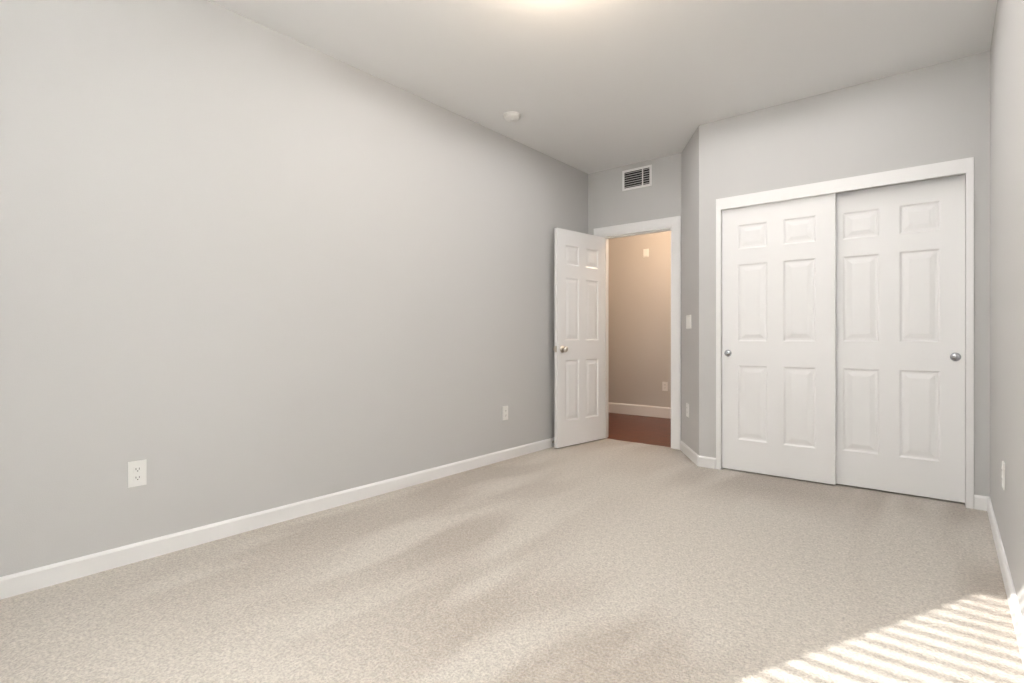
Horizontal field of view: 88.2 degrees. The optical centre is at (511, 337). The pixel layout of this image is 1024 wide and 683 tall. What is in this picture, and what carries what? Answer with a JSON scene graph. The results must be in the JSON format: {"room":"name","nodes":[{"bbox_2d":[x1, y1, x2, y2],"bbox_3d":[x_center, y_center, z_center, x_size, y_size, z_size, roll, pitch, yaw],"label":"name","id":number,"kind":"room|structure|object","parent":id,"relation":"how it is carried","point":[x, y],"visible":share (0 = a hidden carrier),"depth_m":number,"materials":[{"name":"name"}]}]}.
{"room":"empty bedroom","nodes":[
{"label":"empty bedroom","id":0,"kind":"room"},
{"bbox_2d":[0,0,587,576],"bbox_3d":[-0.891,-0.340,3.557,0.120,2.740,5.400,0,0,39],"label":"wall","id":1,"kind":"structure","parent":0,"point":[248,266],"depth_m":2.77,"materials":[{"name":"grey paint"}]},
{"bbox_2d":[128,459,146,487],"bbox_3d":[-1.728,0.625,2.438,0.009,0.117,0.072,0,0,39],"label":"electrical outlet","id":2,"kind":"object","parent":1,"relation":"attached to","point":[137,473],"visible":1,"depth_m":2.44,"materials":[{"name":"white plastic"}]},
{"bbox_2d":[0,437,553,599],"bbox_3d":[-0.840,0.988,3.515,0.013,0.085,5.160,0,0,39],"label":"baseboard","id":3,"kind":"structure","parent":1,"relation":"attached to","point":[18,583],"depth_m":2.72,"materials":[{"name":"white wood"}]},
{"bbox_2d":[502,406,507,419],"bbox_3d":[-0.056,0.635,4.470,0.009,0.117,0.072,0,0,39],"label":"electrical outlet","id":4,"kind":"object","parent":1,"relation":"attached to","point":[504,412],"visible":1,"depth_m":4.46,"materials":[{"name":"white plastic"}]},
{"bbox_2d":[0,438,1023,682],"bbox_3d":[0.400,1.060,2.604,3.326,0.060,5.570,0,0,39],"label":"floor","id":5,"kind":"structure","parent":0,"point":[604,560],"depth_m":2.14,"materials":[{"name":"beige carpet"}]},
{"bbox_2d":[209,0,996,173],"bbox_3d":[0.439,-1.760,3.595,4.526,0.100,7.150,0,0,39],"label":"ceiling","id":6,"kind":"structure","parent":0,"point":[589,86],"depth_m":3.17,"materials":[{"name":"white paint"}]},
{"bbox_2d":[503,111,520,121],"bbox_3d":[0.000,-1.691,4.053,0.136,0.038,0.136,0,0,39],"label":"smoke detector","id":7,"kind":"object","parent":6,"relation":"attached to","point":[511,116],"visible":1,"depth_m":4.02,"materials":[{"name":"white plastic"}]},
{"bbox_2d":[588,153,680,234],"bbox_3d":[1.217,-0.340,5.241,0.995,2.740,0.120,0,0,39],"label":"wall","id":8,"kind":"structure","parent":0,"point":[611,202],"depth_m":5.18,"materials":[{"name":"grey paint"}]},
{"bbox_2d":[622,165,651,190],"bbox_3d":[1.218,-1.560,5.158,0.310,0.200,0.009,0,0,39],"label":"air vent","id":9,"kind":"object","parent":8,"relation":"in","point":[638,177],"visible":1,"depth_m":5.16,"materials":[{"name":"white metal"}]},
{"bbox_2d":[594,216,680,449],"bbox_3d":[1.238,-0.049,5.212,0.915,2.157,0.142,0,0,39],"label":"door frame","id":10,"kind":"structure","parent":8,"relation":"attached to","point":[674,222],"depth_m":4.92,"materials":[{"name":"white wood"}]},
{"bbox_2d":[553,228,604,447],"bbox_3d":[0.651,-0.001,5.163,0.194,2.038,0.728,0,0,39],"label":"entry door","id":11,"kind":"structure","parent":10,"relation":"attached to","point":[579,338],"depth_m":5.09,"materials":[{"name":"painted wood"},{"name":"satin nickel"}]},
{"bbox_2d":[607,412,670,446],"bbox_3d":[1.413,1.060,6.239,2.670,0.060,1.830,0,0,39],"label":"floor","id":12,"kind":"structure","parent":0,"point":[642,429],"depth_m":5.95,"materials":[{"name":"brown wood"}]},
{"bbox_2d":[608,231,670,407],"bbox_3d":[2.003,-0.340,6.861,2.790,2.740,0.120,0,0,39],"label":"wall","id":13,"kind":"structure","parent":0,"point":[639,329],"depth_m":6.99,"materials":[{"name":"beige paint"}]},
{"bbox_2d":[608,402,670,418],"bbox_3d":[1.960,0.960,6.809,2.550,0.140,0.015,0,0,39],"label":"baseboard","id":14,"kind":"structure","parent":13,"relation":"attached to","point":[644,410],"depth_m":7.01,"materials":[{"name":"white wood"}]},
{"bbox_2d":[643,249,648,257],"bbox_3d":[1.765,-1.120,6.968,0.075,0.110,0.016,0,0,39],"label":"outlet plate","id":15,"kind":"object","parent":13,"relation":"attached to","point":[645,252],"visible":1,"depth_m":6.96,"materials":[{"name":"white plastic"}]},
{"bbox_2d":[662,382,667,390],"bbox_3d":[1.969,0.622,6.804,0.072,0.117,0.009,0,0,39],"label":"outlet","id":16,"kind":"object","parent":13,"relation":"attached to","point":[664,386],"visible":1,"depth_m":6.80,"materials":[{"name":"white plastic"}]},
{"bbox_2d":[681,126,698,454],"bbox_3d":[1.571,-0.340,4.610,0.355,2.740,0.645,0,0,39],"label":"wall","id":17,"kind":"structure","parent":0,"point":[690,278],"depth_m":4.53,"materials":[{"name":"grey paint"}]},
{"bbox_2d":[686,403,688,417],"bbox_3d":[1.533,0.630,4.617,0.009,0.117,0.085,0,0,5],"label":"electrical outlet","id":18,"kind":"object","parent":17,"relation":"attached to","point":[687,409],"visible":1,"depth_m":4.61,"materials":[{"name":"white plastic"}]},
{"bbox_2d":[686,315,690,328],"bbox_3d":[1.529,-0.140,4.581,0.010,0.117,0.165,0,0,5],"label":"light switch","id":19,"kind":"object","parent":17,"relation":"attached to","point":[688,321],"visible":1,"depth_m":4.57,"materials":[{"name":"white plastic"}]},
{"bbox_2d":[680,441,698,465],"bbox_3d":[1.526,0.988,4.560,0.013,0.085,0.626,0,0,5],"label":"baseboard","id":20,"kind":"structure","parent":17,"relation":"attached to","point":[689,453],"depth_m":4.51,"materials":[{"name":"white wood"}]},
{"bbox_2d":[699,51,989,496],"bbox_3d":[2.212,-0.340,3.743,1.736,2.740,0.120,0,0,39],"label":"wall","id":21,"kind":"structure","parent":0,"point":[937,113],"depth_m":3.55,"materials":[{"name":"grey paint"}]},
{"bbox_2d":[722,193,835,484],"bbox_3d":[1.955,0.003,3.918,0.765,2.030,0.038,0,0,39],"label":"closet door","id":22,"kind":"structure","parent":21,"relation":"in","point":[778,338],"depth_m":3.88,"materials":[{"name":"white wood"}]},
{"bbox_2d":[698,456,987,510],"bbox_3d":[2.169,0.988,3.691,1.736,0.085,0.013,0,0,39],"label":"baseboard","id":23,"kind":"structure","parent":21,"relation":"attached to","point":[980,502],"depth_m":4.15,"materials":[{"name":"white wood"}]},
{"bbox_2d":[716,157,973,508],"bbox_3d":[2.232,-0.030,3.716,1.525,2.120,0.134,0,0,39],"label":"trim","id":24,"kind":"structure","parent":21,"relation":"attached to","point":[965,166],"depth_m":3.39,"materials":[{"name":"white wood"}]},
{"bbox_2d":[836,174,964,502],"bbox_3d":[2.513,0.003,3.519,0.765,2.030,0.038,0,0,39],"label":"closet door","id":25,"kind":"structure","parent":21,"relation":"in","point":[900,338],"depth_m":3.46,"materials":[{"name":"white wood"}]},
{"bbox_2d":[840,174,961,192],"bbox_3d":[2.236,-1.018,3.721,1.451,0.004,0.093,0,0,39],"label":"trim","id":26,"kind":"structure","parent":21,"relation":"attached to","point":[901,183],"depth_m":3.48,"materials":[{"name":"white wood"}]},
{"bbox_2d":[990,0,1023,620],"bbox_3d":[1.638,-0.340,1.585,0.120,2.740,5.570,0,0,39],"label":"wall","id":27,"kind":"structure","parent":0,"point":[1007,245],"depth_m":2.19,"materials":[{"name":"grey paint"}]},
{"bbox_2d":[1001,461,1004,489],"bbox_3d":[2.182,0.610,2.349,0.009,0.117,0.072,0,0,39],"label":"electrical outlet","id":28,"kind":"object","parent":27,"relation":"attached to","point":[1003,475],"visible":1,"depth_m":2.32,"materials":[{"name":"white plastic"}]},
{"bbox_2d":[987,497,1023,667],"bbox_3d":[1.366,0.988,1.359,0.013,0.085,4.635,0,0,39],"label":"baseboard","id":29,"kind":"structure","parent":27,"relation":"attached to","point":[1016,615],"depth_m":2.08,"materials":[{"name":"white wood"}]}
]}

